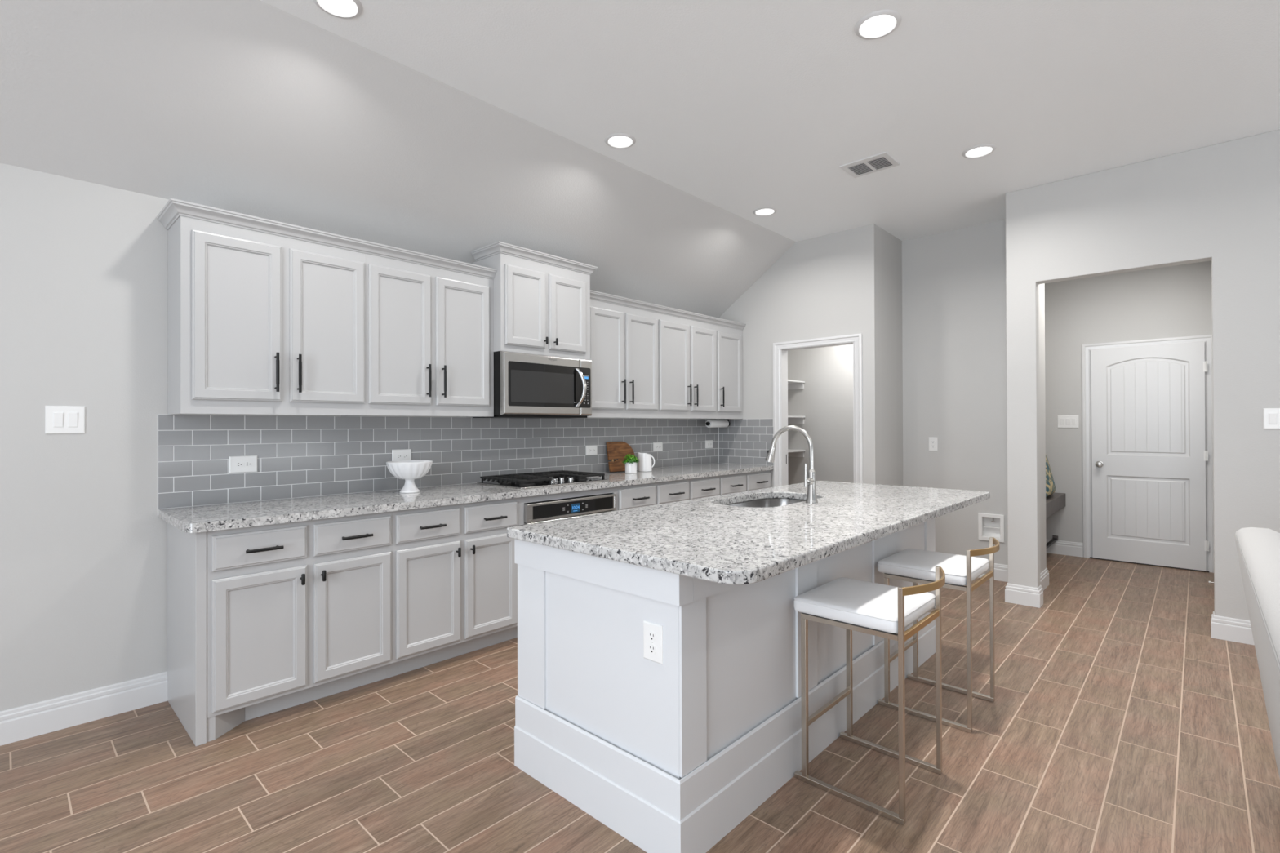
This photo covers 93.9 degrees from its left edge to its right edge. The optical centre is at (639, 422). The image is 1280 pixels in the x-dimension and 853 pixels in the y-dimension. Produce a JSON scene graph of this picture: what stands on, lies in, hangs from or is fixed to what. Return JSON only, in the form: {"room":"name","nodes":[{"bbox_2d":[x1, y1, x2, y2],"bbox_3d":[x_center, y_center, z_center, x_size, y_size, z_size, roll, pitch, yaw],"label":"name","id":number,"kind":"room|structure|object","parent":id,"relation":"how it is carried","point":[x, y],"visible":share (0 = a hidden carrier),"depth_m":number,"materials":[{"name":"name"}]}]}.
{"room":"kitchen","nodes":[
{"label":"kitchen","id":0,"kind":"room"},
{"bbox_2d":[0,163,717,711],"bbox_3d":[-1.667,-0.225,3.589,0.120,3.100,9.750,0,0,43],"label":"wall","id":1,"kind":"structure","parent":0,"point":[84,264],"depth_m":2.64,"materials":[{"name":"grey paint"}]},
{"bbox_2d":[44,405,84,434],"bbox_3d":[-2.499,-0.012,2.600,0.012,0.121,0.126,0,0,43],"label":"light switch","id":2,"kind":"object","parent":1,"relation":"attached to","point":[58,419],"visible":1,"depth_m":2.60,"materials":[{"name":"white plastic"}]},
{"bbox_2d":[0,671,167,746],"bbox_3d":[-3.561,1.255,1.450,0.016,0.136,3.841,0,0,43],"label":"baseboard","id":3,"kind":"structure","parent":1,"relation":"attached to","point":[33,720],"depth_m":2.62,"materials":[{"name":"white"}]},
{"bbox_2d":[168,215,365,416],"bbox_3d":[-1.854,-0.480,3.037,0.360,0.882,0.810,0,0,43],"label":"upper cabinet","id":4,"kind":"object","parent":1,"relation":"attached to","point":[260,322],"visible":1,"depth_m":2.88,"materials":[{"name":"grey paint"}]},
{"bbox_2d":[156,197,497,279],"bbox_3d":[-1.602,-0.950,3.324,0.339,0.056,1.658,0,0,43],"label":"crown molding","id":5,"kind":"structure","parent":4,"relation":"attached to","point":[174,208],"depth_m":3.01,"materials":[{"name":"grey paint"}]},
{"bbox_2d":[351,253,493,417],"bbox_3d":[-1.302,-0.479,3.627,0.360,0.882,0.806,0,0,43],"label":"upper cabinet","id":6,"kind":"object","parent":1,"relation":"attached to","point":[429,331],"visible":0.98,"depth_m":3.49,"materials":[{"name":"grey paint"}]},
{"bbox_2d":[157,414,773,515],"bbox_3d":[-0.505,0.201,4.269,0.645,0.478,4.530,0,0,43],"label":"backsplash","id":7,"kind":"structure","parent":1,"relation":"attached to","point":[298,456],"depth_m":3.63,"materials":[{"name":"grey tile"}]},
{"bbox_2d":[229,455,257,473],"bbox_3d":[-2.041,0.214,3.078,0.009,0.086,0.124,0,0,43],"label":"power outlet","id":8,"kind":"object","parent":7,"relation":"attached to","point":[245,464],"visible":1,"depth_m":3.08,"materials":[{"name":"white plastic"}]},
{"bbox_2d":[235,461,242,467],"bbox_3d":[-2.052,0.214,3.062,0.002,0.033,0.028,0,0,43],"label":"receptacle","id":9,"kind":"object","parent":8,"relation":"attached to","point":[238,464],"depth_m":3.06,"materials":[{"name":"white plastic"}]},
{"bbox_2d":[244,461,251,466],"bbox_3d":[-2.026,0.214,3.091,0.002,0.033,0.028,0,0,43],"label":"receptacle","id":10,"kind":"object","parent":8,"relation":"attached to","point":[247,464],"depth_m":3.09,"materials":[{"name":"white plastic"}]},
{"bbox_2d":[391,448,411,461],"bbox_3d":[-1.469,0.207,3.690,0.009,0.084,0.122,0,0,43],"label":"power outlet","id":11,"kind":"object","parent":7,"relation":"attached to","point":[403,454],"visible":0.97,"depth_m":3.69,"materials":[{"name":"white plastic"}]},
{"bbox_2d":[396,453,401,458],"bbox_3d":[-1.481,0.207,3.674,0.002,0.033,0.028,0,0,43],"label":"receptacle","id":12,"kind":"object","parent":11,"relation":"attached to","point":[398,455],"depth_m":3.67,"materials":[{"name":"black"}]},
{"bbox_2d":[585,444,597,455],"bbox_3d":[-0.391,0.225,4.844,0.009,0.080,0.124,0,0,43],"label":"power outlet","id":13,"kind":"object","parent":7,"relation":"attached to","point":[589,450],"visible":1,"depth_m":4.84,"materials":[{"name":"white plastic"}]},
{"bbox_2d":[470,253,590,359],"bbox_3d":[-0.740,-0.765,4.176,0.436,0.621,0.761,0,0,43],"label":"upper cabinet","id":14,"kind":"object","parent":1,"relation":"attached to","point":[540,308],"visible":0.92,"depth_m":3.99,"materials":[{"name":"grey paint"}]},
{"bbox_2d":[472,351,591,418],"bbox_3d":[-0.724,-0.243,4.161,0.465,0.420,0.760,0,0,43],"label":"microwave","id":15,"kind":"object","parent":14,"relation":"attached to","point":[526,385],"visible":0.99,"depth_m":3.99,"materials":[{"name":"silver metal"}]},
{"bbox_2d":[471,240,597,274],"bbox_3d":[-0.712,-1.104,4.150,0.324,0.056,0.846,0,0,43],"label":"crown molding","id":16,"kind":"structure","parent":14,"relation":"attached to","point":[497,247],"depth_m":3.95,"materials":[{"name":"grey paint"}]},
{"bbox_2d":[586,299,657,418],"bbox_3d":[-0.222,-0.478,4.784,0.360,0.882,0.832,0,0,43],"label":"upper cabinet","id":17,"kind":"object","parent":1,"relation":"attached to","point":[624,340],"visible":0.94,"depth_m":4.68,"materials":[{"name":"grey paint"}]},
{"bbox_2d":[653,442,662,451],"bbox_3d":[0.165,0.221,5.439,0.009,0.080,0.124,0,0,43],"label":"power outlet","id":18,"kind":"object","parent":1,"relation":"attached to","point":[657,446],"visible":1,"depth_m":5.43,"materials":[{"name":"white plastic"}]},
{"bbox_2d":[645,312,715,418],"bbox_3d":[0.343,-0.477,5.388,0.360,0.882,0.823,0,0,43],"label":"upper cabinet","id":19,"kind":"object","parent":1,"relation":"attached to","point":[686,348],"visible":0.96,"depth_m":5.26,"materials":[{"name":"grey paint"}]},
{"bbox_2d":[590,289,746,329],"bbox_3d":[0.314,-0.948,5.157,0.042,0.056,2.110,0,0,43],"label":"crown molding","id":20,"kind":"structure","parent":19,"relation":"attached to","point":[597,295],"depth_m":5.01,"materials":[{"name":"grey paint"}]},
{"bbox_2d":[705,440,712,448],"bbox_3d":[0.697,0.218,6.009,0.009,0.080,0.122,0,0,43],"label":"power outlet","id":21,"kind":"object","parent":1,"relation":"attached to","point":[708,443],"visible":1,"depth_m":6.00,"materials":[{"name":"white plastic"}]},
{"bbox_2d":[715,324,742,419],"bbox_3d":[0.779,-0.477,5.855,0.360,0.882,0.455,0,0,43],"label":"upper cabinet","id":22,"kind":"object","parent":1,"relation":"attached to","point":[729,341],"visible":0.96,"depth_m":5.75,"materials":[{"name":"grey paint"}]},
{"bbox_3d":[0.763,0.003,5.866,0.060,0.075,0.345,0,0,43],"label":"paper towel holder","id":23,"kind":"object","parent":22,"relation":"attached to","visible":0},
{"bbox_2d":[705,420,728,427],"bbox_3d":[0.760,0.011,5.862,0.072,0.072,0.295,0,0,43],"label":"paper towel roll","id":24,"kind":"object","parent":23,"relation":"hanging from","point":[713,424],"visible":1,"depth_m":5.82,"materials":[{"name":"white paper"}]},
{"bbox_2d":[0,0,795,317],"bbox_3d":[-1.753,-1.446,2.768,0.889,0.744,8.430,0,0,43],"label":"ceiling","id":25,"kind":"structure","parent":0,"point":[255,108],"depth_m":2.93,"materials":[{"name":"white paint"}]},
{"bbox_2d":[0,552,1279,852],"bbox_3d":[1.706,1.328,1.240,8.000,0.050,10.724,0,0,43],"label":"floor","id":26,"kind":"structure","parent":0,"point":[1117,722],"depth_m":2.29,"materials":[{"name":"brown tile"}]},
{"bbox_2d":[167,511,392,746],"bbox_3d":[-1.733,0.885,2.923,0.664,0.874,0.818,0,0,43],"label":"base cabinet","id":27,"kind":"object","parent":26,"relation":"on","point":[262,620],"visible":0.88,"depth_m":2.67,"materials":[{"name":"grey paint"}]},
{"bbox_2d":[158,462,773,533],"bbox_3d":[-0.503,0.429,4.263,0.642,0.038,4.523,0,0,43],"label":"countertop","id":28,"kind":"structure","parent":27,"relation":"on","point":[193,519],"depth_m":3.14,"materials":[{"name":"stone"}]},
{"bbox_2d":[386,460,432,493],"bbox_3d":[-1.355,0.319,3.516,0.258,0.182,0.258,0,0,43],"label":"pedestal bowl","id":29,"kind":"object","parent":28,"relation":"on","point":[408,470],"visible":1,"depth_m":3.45,"materials":[{"name":"white ceramic"}]},
{"bbox_2d":[476,470,608,488],"bbox_3d":[-0.656,0.385,4.114,0.510,0.050,0.753,0,0,43],"label":"gas cooktop","id":30,"kind":"object","parent":28,"relation":"in","point":[550,478],"visible":1,"depth_m":4.01,"materials":[{"name":"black metal"}]},
{"bbox_2d":[476,479,608,488],"bbox_3d":[-0.656,0.406,4.114,0.510,0.008,0.753,0,0,43],"label":"tray","id":31,"kind":"object","parent":30,"relation":"on","point":[556,482],"depth_m":3.91,"materials":[{"name":"silver metal"}]},
{"bbox_2d":[605,441,635,471],"bbox_3d":[-0.159,0.283,5.022,0.083,0.246,0.322,0,0,43],"label":"cutting board","id":32,"kind":"object","parent":28,"relation":"on","point":[617,451],"visible":0.8,"depth_m":4.98,"materials":[{"name":"brown wood"}]},
{"bbox_2d":[622,453,639,473],"bbox_3d":[-0.075,0.332,4.857,0.126,0.157,0.134,0,0,-30],"label":"potted plant","id":33,"kind":"object","parent":28,"relation":"on","point":[630,462],"visible":1,"depth_m":4.82,"materials":[{"name":"green plant"}]},
{"bbox_2d":[636,452,654,471],"bbox_3d":[0.043,0.332,5.053,0.124,0.158,0.120,0,0,43],"label":"pitcher","id":34,"kind":"object","parent":28,"relation":"on","point":[644,464],"visible":1,"depth_m":5.01,"materials":[{"name":"white ceramic"}]},
{"bbox_2d":[386,497,519,678],"bbox_3d":[-1.188,0.886,3.507,0.664,0.874,0.780,0,0,43],"label":"base cabinet","id":35,"kind":"object","parent":26,"relation":"on","point":[455,571],"visible":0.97,"depth_m":3.27,"materials":[{"name":"grey paint"}]},
{"bbox_2d":[512,487,616,639],"bbox_3d":[-0.663,0.887,4.113,0.603,0.874,0.820,0,0,43],"label":"base cabinet","id":36,"kind":"object","parent":26,"relation":"on","point":[610,490],"visible":0.06,"depth_m":3.80,"materials":[{"name":"grey paint"}]},
{"bbox_2d":[524,493,616,524],"bbox_3d":[-0.621,0.829,4.074,0.656,0.666,0.760,0,0,43],"label":"wall oven","id":37,"kind":"object","parent":36,"relation":"in","point":[561,508],"visible":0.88,"depth_m":3.85,"materials":[{"name":"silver metal"}]},
{"bbox_2d":[616,479,688,511],"bbox_3d":[-0.083,0.887,4.689,0.664,0.874,0.813,0,0,43],"label":"base cabinet","id":38,"kind":"object","parent":26,"relation":"on","point":[632,496],"visible":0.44,"depth_m":4.45,"materials":[{"name":"grey paint"}]},
{"bbox_2d":[688,472,746,499],"bbox_3d":[0.476,0.888,5.288,0.664,0.874,0.826,0,0,43],"label":"base cabinet","id":39,"kind":"object","parent":26,"relation":"on","point":[707,486],"visible":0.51,"depth_m":5.05,"materials":[{"name":"grey paint"}]},
{"bbox_2d":[514,518,935,852],"bbox_3d":[0.622,0.877,2.881,0.827,0.876,2.366,0,0,43],"label":"kitchen island","id":40,"kind":"object","parent":26,"relation":"on","point":[672,756],"visible":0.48,"depth_m":2.02,"materials":[{"name":"white paint"}]},
{"bbox_2d":[643,620,662,664],"bbox_3d":[0.038,0.675,1.834,0.078,0.116,0.009,0,0,43],"label":"power outlet","id":41,"kind":"object","parent":40,"relation":"attached to","point":[652,633],"visible":1,"depth_m":1.83,"materials":[{"name":"white plastic"}]},
{"bbox_2d":[648,631,656,641],"bbox_3d":[0.037,0.655,1.833,0.033,0.028,0.002,0,0,43],"label":"receptacle","id":42,"kind":"object","parent":41,"relation":"attached to","point":[651,634],"depth_m":1.83,"materials":[{"name":"white plastic"}]},
{"bbox_2d":[648,644,656,653],"bbox_3d":[0.037,0.694,1.833,0.033,0.028,0.002,0,0,43],"label":"receptacle","id":43,"kind":"object","parent":41,"relation":"attached to","point":[651,647],"depth_m":1.83,"materials":[{"name":"white plastic"}]},
{"bbox_2d":[503,480,990,584],"bbox_3d":[0.743,0.419,2.858,1.072,0.038,2.612,0,0,43],"label":"island countertop","id":44,"kind":"structure","parent":40,"relation":"on","point":[708,539],"depth_m":2.28,"materials":[{"name":"stone"}]},
{"bbox_2d":[726,497,805,507],"bbox_3d":[0.677,0.535,3.147,0.400,0.190,0.725,0,0,43],"label":"sink","id":45,"kind":"object","parent":44,"relation":"in","point":[762,503],"visible":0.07,"depth_m":3.44,"materials":[{"name":"silver metal"}]},
{"bbox_2d":[764,425,817,503],"bbox_3d":[0.759,0.207,3.048,0.291,0.386,0.099,0,0,43],"label":"kitchen faucet","id":46,"kind":"object","parent":44,"relation":"on","point":[810,476],"visible":1,"depth_m":2.98,"materials":[{"name":"silver metal"}]},
{"bbox_2d":[745,470,770,491],"bbox_3d":[0.905,0.889,5.747,0.664,0.874,0.432,0,0,43],"label":"base cabinet","id":47,"kind":"object","parent":26,"relation":"on","point":[757,480],"visible":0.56,"depth_m":5.52,"materials":[{"name":"grey paint"}]},
{"bbox_2d":[794,566,945,825],"bbox_3d":[0.869,0.925,2.204,0.456,0.770,0.408,0,0,43],"label":"bar stool","id":48,"kind":"object","parent":26,"relation":"on","point":[882,611],"visible":1,"depth_m":2.17,"materials":[{"name":"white leather"}]},
{"bbox_2d":[877,537,999,733],"bbox_3d":[1.408,0.926,2.782,0.456,0.770,0.408,0,0,43],"label":"bar stool","id":49,"kind":"object","parent":26,"relation":"on","point":[914,566],"visible":1,"depth_m":2.75,"materials":[{"name":"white leather"}]},
{"bbox_2d":[1234,527,1279,777],"bbox_3d":[1.815,0.840,1.088,0.969,0.925,2.150,0,0,43],"label":"chair","id":50,"kind":"object","parent":26,"relation":"on","point":[1258,549],"visible":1,"depth_m":1.57,"materials":[{"name":"white fabric"}]},
{"bbox_2d":[260,0,1279,241],"bbox_3d":[1.468,-1.760,0.286,7.211,0.120,9.200,0,0,43],"label":"ceiling","id":51,"kind":"structure","parent":0,"point":[739,107],"depth_m":2.98,"materials":[{"name":"white paint"}]},
{"bbox_2d":[312,0,363,18],"bbox_3d":[-1.210,-1.677,2.391,0.186,0.008,0.186,0,0,43],"label":"recessed light","id":52,"kind":"object","parent":51,"relation":"in","point":[345,9],"visible":1,"depth_m":2.42,"materials":[{"name":"white plastic"}]},
{"bbox_2d":[604,133,635,148],"bbox_3d":[-0.118,-1.675,3.560,0.186,0.008,0.186,0,0,43],"label":"recessed light","id":53,"kind":"object","parent":51,"relation":"in","point":[619,140],"visible":1,"depth_m":3.55,"materials":[{"name":"white plastic"}]},
{"bbox_2d":[752,207,777,215],"bbox_3d":[0.992,-1.674,4.747,0.186,0.008,0.186,0,0,43],"label":"recessed light","id":54,"kind":"object","parent":51,"relation":"in","point":[762,211],"visible":1,"depth_m":4.74,"materials":[{"name":"white plastic"}]},
{"bbox_2d":[839,151,899,177],"bbox_3d":[1.500,-1.680,3.905,0.300,0.007,0.240,0,0,43],"label":"ceiling vent","id":55,"kind":"object","parent":51,"relation":"in","point":[882,161],"visible":1,"depth_m":3.90,"materials":[{"name":"white metal"}]},
{"bbox_2d":[854,9,901,39],"bbox_3d":[1.008,-1.684,2.536,0.186,0.008,0.186,0,0,43],"label":"recessed light","id":56,"kind":"object","parent":51,"relation":"in","point":[881,23],"visible":1,"depth_m":2.53,"materials":[{"name":"white plastic"}]},
{"bbox_2d":[961,143,995,158],"bbox_3d":[2.104,-1.683,3.711,0.186,0.008,0.186,0,0,43],"label":"recessed light","id":57,"kind":"object","parent":51,"relation":"in","point":[980,150],"visible":1,"depth_m":3.70,"materials":[{"name":"white plastic"}]},
{"bbox_2d":[787,344,853,484],"bbox_3d":[2.221,0.025,6.560,1.503,2.600,0.100,0,0,43],"label":"wall","id":58,"kind":"structure","parent":0,"point":[825,401],"depth_m":6.65,"materials":[{"name":"grey paint"}]},
{"bbox_2d":[787,379,804,389],"bbox_3d":[1.381,-0.427,6.518,0.335,0.085,1.107,0,0,43],"label":"shelf","id":59,"kind":"object","parent":58,"relation":"attached to","point":[792,384],"visible":0.26,"depth_m":6.84,"materials":[{"name":"white wood"}]},
{"bbox_2d":[787,415,804,423],"bbox_3d":[1.382,-0.032,6.516,0.335,0.085,1.107,0,0,43],"label":"shelf","id":60,"kind":"object","parent":58,"relation":"attached to","point":[791,419],"visible":0.27,"depth_m":6.84,"materials":[{"name":"white wood"}]},
{"bbox_2d":[787,448,805,457],"bbox_3d":[1.383,0.352,6.515,0.335,0.085,1.107,0,0,43],"label":"shelf","id":61,"kind":"object","parent":58,"relation":"attached to","point":[791,453],"visible":0.26,"depth_m":6.83,"materials":[{"name":"white wood"}]},
{"bbox_2d":[879,226,902,485],"bbox_3d":[2.201,-0.180,5.359,0.110,3.000,0.538,0,0,43],"label":"wall","id":62,"kind":"structure","parent":0,"point":[890,246],"depth_m":5.31,"materials":[{"name":"grey paint"}]},
{"bbox_2d":[902,219,1046,573],"bbox_3d":[2.631,-0.183,5.023,1.197,3.000,0.643,0,0,43],"label":"wall","id":63,"kind":"structure","parent":0,"point":[954,306],"depth_m":5.18,"materials":[{"name":"grey paint"}]},
{"bbox_2d":[928,437,937,451],"bbox_3d":[2.616,0.192,5.334,0.074,0.122,0.009,0,0,43],"label":"power outlet","id":64,"kind":"object","parent":63,"relation":"attached to","point":[933,442],"visible":1,"depth_m":5.33,"materials":[{"name":"white plastic"}]},
{"bbox_2d":[977,512,1004,542],"bbox_3d":[2.969,0.881,5.042,0.192,0.227,0.072,0,0,43],"label":"water supply box","id":65,"kind":"object","parent":63,"relation":"attached to","point":[989,525],"visible":0.96,"depth_m":5.06,"materials":[{"name":"white plastic"}]},
{"bbox_2d":[1040,539,1083,591],"bbox_3d":[3.786,1.244,4.931,1.440,0.136,2.088,0,0,43],"label":"baseboard","id":66,"kind":"structure","parent":63,"relation":"attached to","point":[1059,547],"depth_m":5.90,"materials":[{"name":"white wood"}]},
{"bbox_2d":[718,128,1279,620],"bbox_3d":[3.765,-0.194,3.455,8.000,3.000,0.110,0,0,43],"label":"wall","id":67,"kind":"structure","parent":0,"point":[1219,203],"depth_m":3.95,"materials":[{"name":"grey paint"}]},
{"bbox_2d":[773,333,862,487],"bbox_3d":[1.626,0.281,5.443,0.856,2.082,0.133,0,0,43],"label":"trim","id":68,"kind":"structure","parent":67,"relation":"attached to","point":[780,349],"depth_m":5.58,"materials":[{"name":"white wood"}]},
{"bbox_2d":[977,563,1254,645],"bbox_3d":[4.496,1.234,3.128,6.500,0.136,0.664,0,0,43],"label":"baseboard","id":69,"kind":"structure","parent":67,"relation":"attached to","point":[1237,630],"depth_m":4.23,"materials":[{"name":"white wood"}]},
{"bbox_2d":[1262,408,1279,429],"bbox_3d":[3.666,-0.023,3.463,0.076,0.121,0.012,0,0,43],"label":"light switch","id":70,"kind":"object","parent":67,"relation":"attached to","point":[1271,416],"visible":1,"depth_m":3.46,"materials":[{"name":"white plastic"}]},
{"bbox_2d":[1044,260,1212,542],"bbox_3d":[4.528,-0.087,5.737,1.800,2.800,0.100,0,0,43],"label":"wall","id":71,"kind":"structure","parent":0,"point":[1175,300],"depth_m":5.84,"materials":[{"name":"grey paint"}]},
{"bbox_2d":[1046,535,1057,548],"bbox_3d":[3.679,1.156,5.473,0.045,0.046,1.440,0,0,43],"label":"rail","id":72,"kind":"object","parent":71,"relation":"attached to","point":[1055,538],"visible":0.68,"depth_m":5.86,"materials":[{"name":"black metal"}]},
{"bbox_2d":[1057,415,1079,427],"bbox_3d":[4.243,-0.010,5.926,0.172,0.125,0.012,0,0,43],"label":"light switch","id":73,"kind":"object","parent":71,"relation":"attached to","point":[1064,421],"visible":1,"depth_m":5.92,"materials":[{"name":"white plastic"}]},
{"bbox_2d":[1082,334,1213,573],"bbox_3d":[4.670,0.273,5.522,0.936,2.078,0.019,0,0,43],"label":"trim","id":74,"kind":"structure","parent":71,"relation":"attached to","point":[1086,348],"depth_m":5.58,"materials":[{"name":"white wood"}]},
{"bbox_2d":[1089,341,1208,572],"bbox_3d":[4.640,0.301,5.488,0.838,2.019,0.104,0,0,43],"label":"door","id":75,"kind":"structure","parent":71,"relation":"in","point":[1149,455],"depth_m":5.48,"materials":[{"name":"painted wood"},{"name":"satin nickel metal"}]},
{"bbox_3d":[3.439,-0.083,5.699,0.100,2.800,1.443,0,0,43],"label":"wall","id":76,"kind":"structure","parent":0,"visible":0},
{"bbox_2d":[1045,493,1065,518],"bbox_3d":[3.610,0.768,5.538,0.356,0.130,1.440,0,0,43],"label":"bench","id":77,"kind":"object","parent":76,"relation":"attached to","point":[1055,502],"visible":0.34,"depth_m":5.55,"materials":[{"name":"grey wood"}]},
{"bbox_2d":[1045,454,1055,497],"bbox_3d":[3.807,0.480,5.625,0.150,0.444,0.450,0,0,43],"label":"throw pillow","id":78,"kind":"object","parent":77,"relation":"on","point":[1050,484],"visible":0.34,"depth_m":5.53,"materials":[{"name":"fabric"}]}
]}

